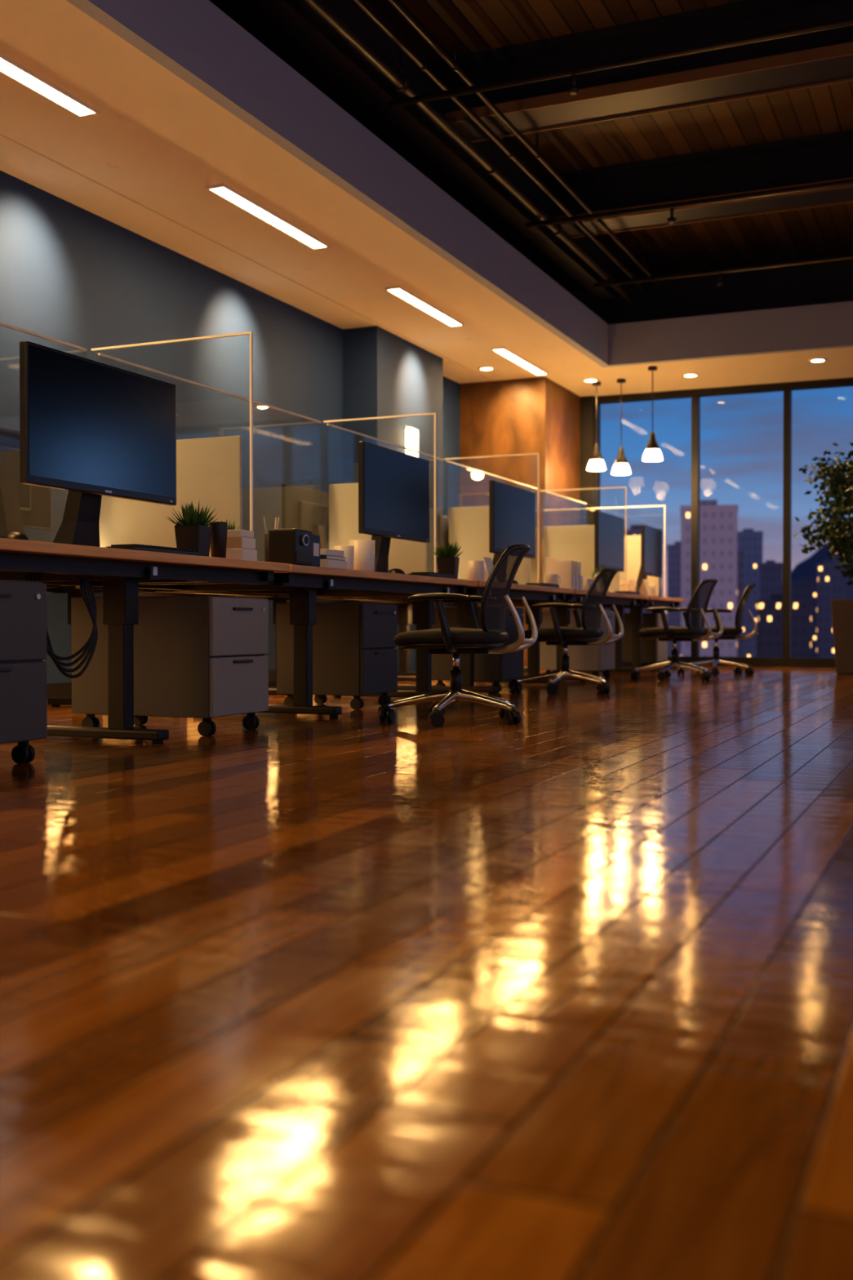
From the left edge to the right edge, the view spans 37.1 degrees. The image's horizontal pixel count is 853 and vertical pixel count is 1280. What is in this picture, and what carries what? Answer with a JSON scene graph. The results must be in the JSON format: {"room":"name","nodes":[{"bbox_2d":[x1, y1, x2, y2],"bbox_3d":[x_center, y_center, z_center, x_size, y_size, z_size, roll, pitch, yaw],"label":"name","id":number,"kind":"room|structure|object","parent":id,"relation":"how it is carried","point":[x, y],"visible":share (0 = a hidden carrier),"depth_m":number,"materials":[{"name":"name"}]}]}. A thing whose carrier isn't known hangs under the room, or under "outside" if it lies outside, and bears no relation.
{"room":"open-plan office","nodes":[
{"label":"open-plan office","id":0,"kind":"room"},
{"bbox_2d":[0,426,51,537],"bbox_3d":[-2.027,-0.695,6.151,0.270,0.700,0.800,0,1,23],"label":"divider panel","id":1,"kind":"object","parent":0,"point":[21,505],"visible":0.42,"depth_m":6.25,"materials":[{"name":"black plastic"}]},
{"bbox_2d":[174,524,212,556],"bbox_3d":[-0.948,-0.399,5.162,0.114,0.132,0.114,0,1,18],"label":"pot","id":2,"kind":"object","parent":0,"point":[189,536],"depth_m":5.12,"materials":[{"name":"grey"}]},
{"bbox_2d":[0,170,459,684],"bbox_3d":[-2.547,-1.735,6.975,0.150,4.200,17.100,0,1,23],"label":"wall","id":3,"kind":"structure","parent":0,"point":[69,273],"depth_m":8.78,"materials":[{"name":"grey paint"}]},
{"bbox_2d":[46,669,275,700],"bbox_3d":[-3.268,0.337,5.133,0.015,0.100,12.800,0,1,23],"label":"baseboard","id":4,"kind":"structure","parent":3,"relation":"attached to","point":[61,689],"depth_m":7.61,"materials":[{"name":"black wood"}]},
{"bbox_2d":[0,666,852,1279],"bbox_3d":[1.672,0.447,5.167,9.350,0.120,17.100,0,1,23],"label":"floor","id":5,"kind":"structure","parent":0,"point":[564,992],"depth_m":1.58,"materials":[{"name":"brown wood"}]},
{"bbox_2d":[0,579,47,764],"bbox_3d":[-1.566,0.106,4.008,0.532,0.590,0.500,0,1,23],"label":"drawer pedestal","id":6,"kind":"object","parent":5,"relation":"on","point":[23,603],"visible":1,"depth_m":4.04,"materials":[{"name":"grey"}]},
{"bbox_2d":[46,584,60,587],"bbox_3d":[-2.416,0.027,5.154,0.840,0.720,2.325,0,1,23],"label":"office desk","id":7,"kind":"object","parent":5,"relation":"on","point":[47,585],"visible":0.05,"depth_m":6.01,"materials":[{"name":"brown wood"}]},
{"bbox_3d":[-2.420,-0.316,4.211,0.060,0.090,0.060,0,1,23],"label":"clamp","id":8,"kind":"object","parent":7,"relation":"attached to","visible":0},
{"bbox_3d":[-2.074,-0.821,5.000,0.012,1.080,2.275,0,1,23],"label":"glass","id":9,"kind":"object","parent":8,"relation":"attached to","visible":0},
{"bbox_2d":[0,321,86,351],"bbox_3d":[-2.074,-1.367,4.994,0.013,0.011,2.275,0,1,23],"label":"polished edge","id":10,"kind":"object","parent":9,"relation":"on","point":[2,324],"visible":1,"depth_m":5.75,"materials":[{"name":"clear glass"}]},
{"bbox_2d":[0,537,289,743],"bbox_3d":[-1.544,0.032,4.775,1.040,0.720,2.325,0,1,23],"label":"office desk","id":11,"kind":"object","parent":5,"relation":"on","point":[119,571],"visible":0.92,"depth_m":4.84,"materials":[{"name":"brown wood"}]},
{"bbox_2d":[0,531,28,540],"bbox_3d":[-1.352,-0.338,4.160,0.110,0.034,0.066,0,1,23],"label":"computer mouse","id":12,"kind":"object","parent":11,"relation":"on","point":[14,535],"visible":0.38,"depth_m":4.13,"materials":[{"name":"black plastic"}]},
{"bbox_2d":[25,572,97,678],"bbox_3d":[-1.293,-0.057,4.490,0.054,0.388,0.337,0,1,26],"label":"hanging cables","id":13,"kind":"object","parent":11,"relation":"hanging from","point":[88,596],"visible":0.72,"depth_m":4.57,"materials":[{"name":"black plastic"}]},
{"bbox_2d":[19,340,176,546],"bbox_3d":[-1.304,-0.687,4.855,0.270,0.715,0.900,0,1,23],"label":"computer monitor","id":14,"kind":"object","parent":11,"relation":"on","point":[91,430],"visible":0.94,"depth_m":4.77,"materials":[{"name":"black plastic"}]},
{"bbox_2d":[105,543,198,555],"bbox_3d":[-1.044,-0.342,4.856,0.130,0.025,0.420,0,1,23],"label":"keyboard","id":15,"kind":"object","parent":11,"relation":"on","point":[135,546],"visible":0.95,"depth_m":4.76,"materials":[{"name":"black plastic"}]},
{"bbox_2d":[165,502,220,556],"bbox_3d":[-0.944,-0.454,5.173,0.205,0.242,0.213,0,1,31],"label":"potted succulent","id":16,"kind":"object","parent":11,"relation":"on","point":[194,531],"visible":0.98,"depth_m":5.12,"materials":[{"name":"green plant"}]},
{"bbox_2d":[208,521,227,558],"bbox_3d":[-0.865,-0.412,5.279,0.076,0.155,0.076,0,1,23],"label":"steel tumbler","id":17,"kind":"object","parent":11,"relation":"on","point":[219,531],"visible":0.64,"depth_m":5.25,"materials":[{"name":"grey"}]},
{"bbox_2d":[208,529,257,560],"bbox_3d":[-0.827,-0.401,5.415,0.162,0.130,0.131,0,1,20],"label":"stack","id":18,"kind":"object","parent":11,"relation":"on","point":[241,544],"visible":0.52,"depth_m":5.35,"materials":[{"name":"white paper"}]},
{"bbox_2d":[46,585,288,706],"bbox_3d":[-1.474,0.001,7.320,0.840,0.720,2.300,0,1,23],"label":"office desk","id":19,"kind":"object","parent":5,"relation":"on","point":[72,591],"visible":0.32,"depth_m":6.93,"materials":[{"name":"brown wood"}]},
{"bbox_3d":[-1.473,-0.343,6.389,0.060,0.090,0.060,0,1,23],"label":"clamp","id":20,"kind":"object","parent":19,"relation":"attached to","visible":0},
{"bbox_2d":[97,352,321,422],"bbox_3d":[-1.132,-0.853,7.167,0.013,1.091,2.250,0,1,23],"label":"glass","id":21,"kind":"object","parent":20,"relation":"attached to","point":[99,355],"depth_m":6.91,"materials":[{"name":"glass"}]},
{"bbox_2d":[71,595,268,736],"bbox_3d":[-1.081,0.102,5.400,0.712,0.565,0.440,0,1,23],"label":"drawer pedestal","id":22,"kind":"object","parent":5,"relation":"on","point":[203,657],"visible":0.95,"depth_m":5.18,"materials":[{"name":"grey"}]},
{"bbox_2d":[137,564,477,717],"bbox_3d":[-0.612,0.005,6.945,1.020,0.720,2.300,0,1,23],"label":"office desk","id":23,"kind":"object","parent":5,"relation":"on","point":[303,584],"visible":0.73,"depth_m":6.29,"materials":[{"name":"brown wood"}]},
{"bbox_2d":[98,435,242,549],"bbox_3d":[-1.205,-0.644,5.935,0.790,0.578,0.022,0,1,23],"label":"privacy screen","id":24,"kind":"object","parent":23,"relation":"attached to","point":[209,470],"visible":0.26,"depth_m":5.88,"materials":[{"name":"grey fabric"}]},
{"bbox_2d":[263,516,319,566],"bbox_3d":[-0.637,-0.457,5.888,0.240,0.230,0.260,0,1,23],"label":"desk organizer","id":25,"kind":"object","parent":23,"relation":"on","point":[295,546],"visible":0.88,"depth_m":5.77,"materials":[{"name":"black plastic"}]},
{"bbox_2d":[320,548,346,568],"bbox_3d":[-0.512,-0.390,6.140,0.182,0.090,0.201,0,1,25],"label":"stack","id":26,"kind":"object","parent":23,"relation":"on","point":[333,558],"visible":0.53,"depth_m":6.08,"materials":[{"name":"white paper"}]},
{"bbox_2d":[330,545,354,569],"bbox_3d":[-0.426,-0.407,6.320,0.132,0.120,0.101,0,1,-16],"label":"coffee mug","id":27,"kind":"object","parent":23,"relation":"on","point":[348,550],"visible":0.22,"depth_m":6.29,"materials":[{"name":"white ceramic"}]},
{"bbox_2d":[346,539,374,571],"bbox_3d":[-0.352,-0.430,6.510,0.176,0.160,0.134,0,1,7],"label":"coffee mug","id":28,"kind":"object","parent":23,"relation":"on","point":[364,549],"visible":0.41,"depth_m":6.45,"materials":[{"name":"white ceramic"}]},
{"bbox_2d":[323,413,436,573],"bbox_3d":[-0.303,-0.869,8.082,0.790,1.100,0.013,0,1,23],"label":"glass","id":29,"kind":"object","parent":23,"relation":"attached to","point":[424,415],"depth_m":7.93,"materials":[{"name":"glass"}]},
{"bbox_2d":[358,440,429,574],"bbox_3d":[-0.255,-0.716,7.267,0.270,0.715,0.900,0,1,23],"label":"computer monitor","id":30,"kind":"object","parent":23,"relation":"on","point":[393,486],"visible":0.88,"depth_m":7.19,"materials":[{"name":"black plastic"}]},
{"bbox_2d":[408,572,457,578],"bbox_3d":[0.037,-0.372,7.340,0.130,0.025,0.420,0,1,23],"label":"keyboard","id":31,"kind":"object","parent":23,"relation":"on","point":[425,574],"visible":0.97,"depth_m":7.21,"materials":[{"name":"black plastic"}]},
{"bbox_2d":[431,539,463,578],"bbox_3d":[0.136,-0.488,7.688,0.213,0.247,0.218,0,1,-28],"label":"potted succulent","id":32,"kind":"object","parent":23,"relation":"on","point":[446,562],"visible":0.93,"depth_m":7.64,"materials":[{"name":"green plant"}]},
{"bbox_2d":[276,602,397,710],"bbox_3d":[-0.478,0.083,6.937,0.532,0.565,0.440,0,1,23],"label":"drawer pedestal","id":33,"kind":"object","parent":5,"relation":"on","point":[354,654],"visible":0.93,"depth_m":6.73,"materials":[{"name":"grey"}]},
{"bbox_2d":[264,596,415,687],"bbox_3d":[-0.600,-0.024,9.328,0.840,0.720,1.980,0,1,23],"label":"office desk","id":34,"kind":"object","parent":5,"relation":"on","point":[280,599],"visible":0.16,"depth_m":8.89,"materials":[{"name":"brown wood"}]},
{"bbox_2d":[281,484,328,549],"bbox_3d":[-0.747,-0.731,9.095,0.270,0.700,0.800,0,1,23],"label":"privacy screen","id":35,"kind":"object","parent":34,"relation":"on","point":[304,508],"visible":0.34,"depth_m":9.00,"materials":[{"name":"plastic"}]},
{"bbox_2d":[327,423,443,460],"bbox_3d":[-0.259,-0.878,9.175,0.013,1.091,1.930,0,1,23],"label":"glass","id":36,"kind":"object","parent":34,"relation":"attached to","point":[328,425],"depth_m":9.02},
{"bbox_2d":[342,325,443,671],"bbox_3d":[-0.283,-1.192,11.586,0.330,3.000,1.450,0,1,23],"label":"column","id":37,"kind":"structure","parent":5,"relation":"on","point":[385,374],"depth_m":11.10,"materials":[{"name":"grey paint"}]},
{"bbox_2d":[404,425,417,457],"bbox_3d":[-0.137,-1.769,11.401,0.080,0.300,0.160,0,1,23],"label":"wall sconce","id":38,"kind":"object","parent":37,"relation":"attached to","point":[411,433],"visible":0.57,"depth_m":11.34,"materials":[{"name":"white fabric"}]},
{"bbox_2d":[368,600,527,676],"bbox_3d":[0.287,-0.049,11.369,0.840,0.720,2.370,0,1,23],"label":"office desk","id":39,"kind":"object","parent":5,"relation":"on","point":[404,609],"visible":0.21,"depth_m":10.74,"materials":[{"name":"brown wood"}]},
{"bbox_2d":[437,515,448,552],"bbox_3d":[0.349,-0.762,11.616,0.270,0.700,0.800,0,1,23],"label":"computer monitor","id":40,"kind":"object","parent":39,"relation":"on","point":[442,521],"visible":0.12,"depth_m":11.33,"materials":[{"name":"black plastic"}]},
{"bbox_2d":[446,460,537,489],"bbox_3d":[0.628,-0.902,11.215,0.013,1.091,2.320,0,1,23],"label":"glass","id":41,"kind":"object","parent":39,"relation":"attached to","point":[448,462],"depth_m":11.02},
{"bbox_2d":[379,543,537,727],"bbox_3d":[0.174,-0.028,5.854,0.683,0.813,0.667,0,1,34],"label":"office chair","id":42,"kind":"object","parent":5,"relation":"on","point":[495,598],"visible":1,"depth_m":5.71,"materials":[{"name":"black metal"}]},
{"bbox_2d":[349,580,573,694],"bbox_3d":[0.262,-0.019,8.954,1.020,0.720,1.980,0,1,23],"label":"office desk","id":43,"kind":"object","parent":5,"relation":"on","point":[533,594],"visible":0.56,"depth_m":8.53,"materials":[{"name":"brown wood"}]},
{"bbox_2d":[328,482,426,573],"bbox_3d":[-0.314,-0.695,8.110,0.690,0.628,0.022,0,1,23],"label":"privacy screen","id":44,"kind":"object","parent":43,"relation":"on","point":[407,556],"visible":0.24,"depth_m":8.17,"materials":[{"name":"grey fabric"}]},
{"bbox_2d":[466,560,484,581],"bbox_3d":[0.320,-0.433,7.999,0.109,0.130,0.143,0,1,29],"label":"coffee mug","id":45,"kind":"object","parent":43,"relation":"on","point":[476,569],"visible":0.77,"depth_m":7.94,"materials":[{"name":"white ceramic"}]},
{"bbox_2d":[482,557,493,581],"bbox_3d":[0.391,-0.450,8.167,0.100,0.160,0.140,0,1,23],"label":"desk calendar","id":46,"kind":"object","parent":43,"relation":"on","point":[489,566],"visible":0.27,"depth_m":8.12,"materials":[{"name":"white paper"}]},
{"bbox_2d":[488,480,535,584],"bbox_3d":[0.538,-0.739,9.092,0.270,0.715,0.900,0,1,23],"label":"computer monitor","id":47,"kind":"object","parent":43,"relation":"on","point":[512,508],"visible":0.68,"depth_m":8.95,"materials":[{"name":"black plastic"}]},
{"bbox_2d":[431,607,524,693],"bbox_3d":[0.350,0.062,8.616,0.532,0.565,0.440,0,1,23],"label":"drawer pedestal","id":48,"kind":"object","parent":5,"relation":"on","point":[495,668],"visible":0.36,"depth_m":8.46,"materials":[{"name":"grey"}]},
{"bbox_2d":[459,377,580,666],"bbox_3d":[1.048,-1.220,13.870,0.950,3.000,1.300,0,1,23],"label":"column","id":49,"kind":"structure","parent":5,"relation":"on","point":[537,415],"depth_m":13.31,"materials":[{"name":"wood"}]},
{"bbox_2d":[476,589,649,681],"bbox_3d":[1.149,-0.044,10.994,1.020,0.720,2.370,0,1,23],"label":"office desk","id":50,"kind":"object","parent":5,"relation":"on","point":[620,600],"visible":0.49,"depth_m":11.09,"materials":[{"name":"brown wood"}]},
{"bbox_2d":[448,506,531,583],"bbox_3d":[0.495,-0.728,9.971,0.690,0.648,0.022,0,1,23],"label":"privacy screen","id":51,"kind":"object","parent":50,"relation":"on","point":[468,526],"visible":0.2,"depth_m":10.02,"materials":[{"name":"grey fabric"}]},
{"bbox_2d":[545,557,582,589],"bbox_3d":[1.075,-0.516,9.916,0.220,0.250,0.275,0,1,23],"label":"file holder","id":52,"kind":"object","parent":50,"relation":"on","point":[569,572],"visible":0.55,"depth_m":9.80,"materials":[{"name":"white plastic"}]},
{"bbox_2d":[592,511,624,579],"bbox_3d":[1.571,-0.768,11.467,0.270,0.715,0.900,0,1,23],"label":"computer monitor","id":53,"kind":"object","parent":50,"relation":"on","point":[609,530],"visible":0.83,"depth_m":11.34,"materials":[{"name":"black plastic"}]},
{"bbox_2d":[511,568,623,695],"bbox_3d":[0.951,-0.059,8.347,0.683,0.813,0.667,1,1,40],"label":"office chair","id":54,"kind":"object","parent":5,"relation":"on","point":[592,607],"visible":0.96,"depth_m":8.20,"materials":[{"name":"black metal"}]},
{"bbox_2d":[540,610,614,678],"bbox_3d":[1.266,0.038,10.573,0.532,0.565,0.440,0,1,23],"label":"drawer pedestal","id":55,"kind":"object","parent":5,"relation":"on","point":[595,658],"visible":0.51,"depth_m":10.37,"materials":[{"name":"grey metal"}]},
{"bbox_2d":[594,389,694,663],"bbox_3d":[2.418,-1.222,14.048,1.120,3.000,0.120,0,1,23],"label":"frame","id":56,"kind":"object","parent":5,"relation":"on","point":[686,393],"visible":0.55,"depth_m":13.90,"materials":[{"name":"black metal"}]},
{"bbox_2d":[603,595,685,671],"bbox_3d":[1.946,-0.067,12.826,1.020,0.720,1.525,0,1,23],"label":"office desk","id":57,"kind":"object","parent":5,"relation":"on","point":[636,611],"visible":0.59,"depth_m":12.29,"materials":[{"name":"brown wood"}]},
{"bbox_2d":[544,524,619,591],"bbox_3d":[1.488,-0.765,12.178,0.750,0.668,0.022,0,1,23],"label":"privacy screen","id":58,"kind":"object","parent":57,"relation":"attached to","point":[570,543],"visible":0.31,"depth_m":12.19,"materials":[{"name":"grey fabric"}]},
{"bbox_2d":[619,535,658,595],"bbox_3d":[2.118,-0.782,13.616,0.760,0.668,0.022,0,1,23],"label":"privacy screen","id":59,"kind":"object","parent":57,"relation":"attached to","point":[633,542],"visible":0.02,"depth_m":13.56,"materials":[{"name":"grey fabric"}]},
{"bbox_2d":[635,524,662,596],"bbox_3d":[2.209,-0.786,12.934,0.270,0.715,0.800,0,1,23],"label":"computer monitor","id":60,"kind":"object","parent":57,"relation":"on","point":[651,537],"visible":0.9,"depth_m":12.85,"materials":[{"name":"black plastic"}]},
{"bbox_2d":[622,613,667,665],"bbox_3d":[2.140,0.011,12.832,0.532,0.565,0.440,0,1,23],"label":"drawer pedestal","id":61,"kind":"object","parent":5,"relation":"on","point":[653,650],"visible":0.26,"depth_m":12.59,"materials":[{"name":"grey"}]},
{"bbox_2d":[630,578,723,681],"bbox_3d":[2.054,-0.083,10.314,0.667,0.813,0.683,-1,1,-42],"label":"office chair","id":62,"kind":"object","parent":5,"relation":"on","point":[695,615],"visible":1,"depth_m":10.17,"materials":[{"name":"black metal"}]},
{"bbox_2d":[677,583,758,675],"bbox_3d":[2.632,-0.095,11.330,0.683,0.813,0.667,0,1,32],"label":"office chair","id":63,"kind":"object","parent":5,"relation":"on","point":[729,633],"visible":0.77,"depth_m":11.18,"materials":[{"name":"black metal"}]},
{"bbox_2d":[693,382,786,666],"bbox_3d":[3.376,-1.217,13.632,0.970,3.000,0.120,0,1,23],"label":"frame","id":64,"kind":"object","parent":5,"relation":"on","point":[775,387],"visible":0.86,"depth_m":13.56,"materials":[{"name":"black metal"}]},
{"bbox_2d":[786,377,852,667],"bbox_3d":[4.275,-1.212,13.241,0.990,3.000,0.120,0,1,23],"label":"frame","id":65,"kind":"object","parent":5,"relation":"on","point":[804,662],"visible":0.94,"depth_m":13.37,"materials":[{"name":"black metal"}]},
{"bbox_2d":[792,442,852,674],"bbox_3d":[3.971,-0.772,11.481,1.295,2.163,1.207,0,1,33],"label":"ficus tree","id":66,"kind":"object","parent":5,"relation":"on","point":[840,535],"visible":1,"depth_m":11.40,"materials":[{"name":"green plant"}]},
{"bbox_2d":[0,0,852,396],"bbox_3d":[1.672,-2.643,5.130,9.050,0.060,16.800,0,1,23],"label":"ceiling","id":67,"kind":"structure","parent":0,"point":[169,141],"depth_m":7.83,"materials":[{"name":"white paint"}]},
{"bbox_2d":[0,52,98,117],"bbox_3d":[-1.936,-2.611,5.723,0.120,0.018,1.294,0,1,23],"label":"strip light","id":68,"kind":"object","parent":67,"relation":"in","point":[9,68],"depth_m":6.00,"materials":[{"name":"plastic"}]},
{"bbox_2d":[0,133,493,381],"bbox_3d":[-2.394,-2.624,6.189,0.008,0.004,15.500,0,1,23],"label":"trim","id":69,"kind":"structure","parent":67,"relation":"attached to","point":[0,134],"depth_m":8.29,"materials":[{"name":"beige"}]},
{"bbox_2d":[206,182,328,248],"bbox_3d":[-0.967,-2.638,7.951,0.120,0.018,1.294,0,1,23],"label":"strip light","id":70,"kind":"object","parent":67,"relation":"in","point":[223,190],"depth_m":7.86,"materials":[{"name":"plastic"}]},
{"bbox_2d":[385,285,463,326],"bbox_3d":[0.002,-2.666,10.179,0.120,0.018,1.294,0,1,23],"label":"strip light","id":71,"kind":"object","parent":67,"relation":"in","point":[399,291],"depth_m":10.10,"materials":[{"name":"plastic"}]},
{"bbox_2d":[66,0,852,367],"bbox_3d":[2.112,-2.800,4.108,7.430,0.400,15.280,0,1,23],"label":"ceiling bulkhead","id":72,"kind":"structure","parent":67,"relation":"attached to","point":[196,41],"depth_m":7.95,"materials":[{"name":"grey paint"}]},
{"bbox_2d":[491,346,547,375],"bbox_3d":[0.915,-2.691,12.279,0.120,0.018,1.294,0,1,23],"label":"strip light","id":73,"kind":"object","parent":67,"relation":"in","point":[503,351],"depth_m":12.21,"materials":[{"name":"plastic"}]},
{"bbox_2d":[586,381,605,471],"bbox_3d":[1.791,-2.252,13.371,0.200,0.924,0.200,0,1,23],"label":"pendant lamp","id":74,"kind":"object","parent":67,"relation":"hanging from","point":[596,463],"visible":1,"depth_m":13.33,"materials":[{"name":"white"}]},
{"bbox_2d":[611,378,631,475],"bbox_3d":[2.027,-2.220,13.213,0.200,0.984,0.200,0,1,23],"label":"pendant lamp","id":75,"kind":"object","parent":67,"relation":"hanging from","point":[621,467],"visible":1,"depth_m":13.18,"materials":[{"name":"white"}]},
{"bbox_2d":[642,365,662,461],"bbox_3d":[2.241,-2.242,12.575,0.200,0.924,0.200,0,1,23],"label":"pendant lamp","id":76,"kind":"object","parent":67,"relation":"hanging from","point":[652,452],"visible":1,"depth_m":12.54,"materials":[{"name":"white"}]},
{"bbox_2d":[436,556,459,578],"bbox_3d":[0.130,-0.433,7.692,0.119,0.138,0.119,0,1,14],"label":"pot","id":77,"kind":"object","parent":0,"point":[446,565],"depth_m":7.64,"materials":[{"name":"grey"}]},
{"bbox_2d":[208,0,852,291],"bbox_3d":[1.672,-3.863,5.115,9.350,0.100,17.100,0,1,23],"label":"deck","id":78,"kind":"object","parent":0,"point":[475,25],"depth_m":9.65,"materials":[{"name":"brown wood"}]},
{"bbox_2d":[426,0,852,142],"bbox_3d":[3.443,-3.620,7.161,7.430,0.435,0.384,0,1,23],"label":"ceiling beam","id":79,"kind":"structure","parent":78,"relation":"attached to","point":[824,57],"depth_m":7.97,"materials":[{"name":"grey"}]},
{"bbox_2d":[537,129,852,238],"bbox_3d":[4.380,-3.647,9.316,7.430,0.435,0.384,0,1,23],"label":"ceiling beam","id":80,"kind":"structure","parent":78,"relation":"attached to","point":[827,157],"depth_m":10.18,"materials":[{"name":"grey"}]},
{"bbox_2d":[580,395,594,610],"bbox_3d":[1.831,-1.225,14.292,0.150,3.000,0.200,0,1,23],"label":"wall","id":81,"kind":"structure","parent":0,"point":[587,403],"depth_m":14.19,"materials":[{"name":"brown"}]},
{"bbox_2d":[568,261,852,324],"bbox_3d":[5.120,-3.307,12.864,9.200,1.200,0.150,0,1,23],"label":"ceiling beam","id":82,"kind":"structure","parent":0,"point":[832,282],"depth_m":13.58,"materials":[{"name":"grey paint"}]},
{"bbox_3d":[-1.199,-0.837,5.909,0.880,1.090,0.012,0,1,23],"label":"glass","id":83,"kind":"object","parent":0,"visible":0},
{"bbox_2d":[90,331,253,531],"bbox_3d":[-1.195,-0.842,5.907,0.890,1.100,0.013,0,1,23],"label":"polished edge","id":84,"kind":"object","parent":83,"relation":"attached to","point":[251,333],"visible":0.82,"depth_m":5.73,"materials":[{"name":"gold glass"}]},
{"bbox_3d":[0.501,-0.887,9.946,0.780,1.090,0.012,0,1,23],"label":"glass","id":85,"kind":"object","parent":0,"visible":0},
{"bbox_2d":[444,453,539,582],"bbox_3d":[0.506,-0.892,9.944,0.790,1.100,0.013,0,1,23],"label":"polished edge","id":86,"kind":"object","parent":85,"relation":"attached to","point":[538,454],"visible":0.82,"depth_m":9.79,"materials":[{"name":"gold glass"}]},
{"bbox_3d":[1.494,-0.904,12.153,0.840,1.070,0.012,0,1,23],"label":"glass","id":87,"kind":"object","parent":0,"visible":0},
{"bbox_2d":[540,486,626,591],"bbox_3d":[1.498,-0.908,12.151,0.850,1.080,0.013,0,1,23],"label":"polished edge","id":88,"kind":"object","parent":87,"relation":"attached to","point":[619,486],"visible":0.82,"depth_m":11.98,"materials":[{"name":"gold glass"}]},
{"label":"outside","id":89,"kind":"structure","parent":0,"visible":0},
{"bbox_3d":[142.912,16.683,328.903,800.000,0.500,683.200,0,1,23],"label":"ground","id":90,"kind":"structure","parent":89,"visible":0},
{"bbox_2d":[624,524,662,613],"bbox_3d":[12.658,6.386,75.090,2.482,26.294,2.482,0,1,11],"label":"building","id":91,"kind":"structure","parent":90,"relation":"on","point":[635,530],"depth_m":73.83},
{"bbox_2d":[666,541,680,656],"bbox_3d":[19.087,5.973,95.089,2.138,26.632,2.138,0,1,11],"label":"building","id":92,"kind":"structure","parent":90,"relation":"on","point":[673,583],"depth_m":94.06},
{"bbox_2d":[680,499,738,657],"bbox_3d":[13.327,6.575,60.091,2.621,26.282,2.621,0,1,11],"label":"building","id":93,"kind":"structure","parent":90,"relation":"on","point":[718,523],"depth_m":58.66,"materials":[{"name":"concrete"}]},
{"bbox_2d":[737,551,742,657],"bbox_3d":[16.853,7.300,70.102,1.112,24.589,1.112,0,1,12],"label":"building","id":94,"kind":"structure","parent":90,"relation":"on","point":[740,553],"depth_m":69.37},
{"bbox_2d":[737,528,763,657],"bbox_3d":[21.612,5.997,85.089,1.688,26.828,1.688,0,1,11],"label":"building","id":95,"kind":"structure","parent":90,"relation":"on","point":[750,542],"depth_m":84.17,"materials":[{"name":"blue"}]},
{"bbox_2d":[759,560,782,599],"bbox_3d":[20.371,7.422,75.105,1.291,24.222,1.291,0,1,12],"label":"building","id":96,"kind":"structure","parent":90,"relation":"on","point":[771,571],"depth_m":74.37,"materials":[{"name":"blue"}]},
{"bbox_2d":[755,593,812,657],"bbox_3d":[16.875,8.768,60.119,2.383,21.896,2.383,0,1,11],"label":"building","id":97,"kind":"structure","parent":90,"relation":"on","point":[770,611],"depth_m":58.92,"materials":[{"name":"blue"}]},
{"bbox_2d":[791,576,817,657],"bbox_3d":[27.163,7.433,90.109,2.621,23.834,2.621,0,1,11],"label":"building","id":98,"kind":"structure","parent":90,"relation":"on","point":[806,588],"depth_m":88.75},
{"bbox_2d":[791,545,830,581],"bbox_3d":[159.155,-6.429,420.012,273.261,53.494,118.900,0,1,23],"label":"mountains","id":99,"kind":"structure","parent":90,"relation":"on","point":[807,567],"depth_m":419.79,"materials":[{"name":"blue"}]},
{"bbox_2d":[816,560,845,657],"bbox_3d":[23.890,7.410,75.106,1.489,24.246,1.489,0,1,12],"label":"building","id":100,"kind":"structure","parent":90,"relation":"on","point":[831,581],"depth_m":74.35,"materials":[{"name":"blue"}]},
{"bbox_2d":[830,544,852,599],"bbox_3d":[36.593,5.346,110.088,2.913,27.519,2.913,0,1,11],"label":"building","id":101,"kind":"structure","parent":90,"relation":"on","point":[848,590],"depth_m":108.63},
{"bbox_3d":[-0.145,-3.519,-1.092,7.430,0.435,0.384,0,1,23],"label":"ceiling beam","id":102,"kind":"structure","parent":0,"visible":0},
{"bbox_2d":[245,0,618,302],"bbox_3d":[-1.229,-3.403,5.509,0.180,0.330,15.200,0,1,23],"label":"girder","id":103,"kind":"object","parent":102,"relation":"attached to","point":[294,18],"visible":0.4,"depth_m":8.14,"materials":[{"name":"grey metal"}]},
{"bbox_2d":[301,0,635,303],"bbox_3d":[-1.027,-3.305,5.423,0.085,0.224,15.200,0,1,23],"label":"conduit","id":104,"kind":"object","parent":102,"relation":"attached to","point":[401,83],"visible":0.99,"depth_m":8.07,"materials":[{"name":"grey"}]},
{"bbox_2d":[388,17,852,107],"bbox_3d":[3.054,-3.128,6.158,7.140,0.145,0.070,0,1,23],"label":"pipe","id":105,"kind":"object","parent":104,"relation":"hanging from","point":[573,90],"visible":1,"depth_m":7.00,"materials":[{"name":"grey"}]},
{"bbox_2d":[525,179,852,227],"bbox_3d":[4.051,-3.156,8.451,7.140,0.145,0.070,0,1,23],"label":"pipe","id":106,"kind":"object","parent":104,"relation":"hanging from","point":[672,220],"visible":1,"depth_m":9.36,"materials":[{"name":"grey"}]},
{"bbox_2d":[593,254,852,287],"bbox_3d":[4.809,-3.177,10.193,7.140,0.145,0.070,0,1,23],"label":"pipe","id":107,"kind":"object","parent":104,"relation":"hanging from","point":[720,282],"visible":1,"depth_m":11.14,"materials":[{"name":"grey"}]},
{"bbox_2d":[351,0,648,292],"bbox_3d":[-0.899,-3.352,5.366,0.054,0.128,15.200,0,1,23],"label":"conduit","id":108,"kind":"object","parent":102,"relation":"attached to","point":[421,64],"visible":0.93,"depth_m":8.13,"materials":[{"name":"grey"}]},
{"bbox_2d":[387,0,667,293],"bbox_3d":[-0.715,-3.334,5.287,0.044,0.162,15.200,0,1,23],"label":"conduit","id":109,"kind":"object","parent":102,"relation":"attached to","point":[396,4],"visible":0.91,"depth_m":8.15,"materials":[{"name":"grey"}]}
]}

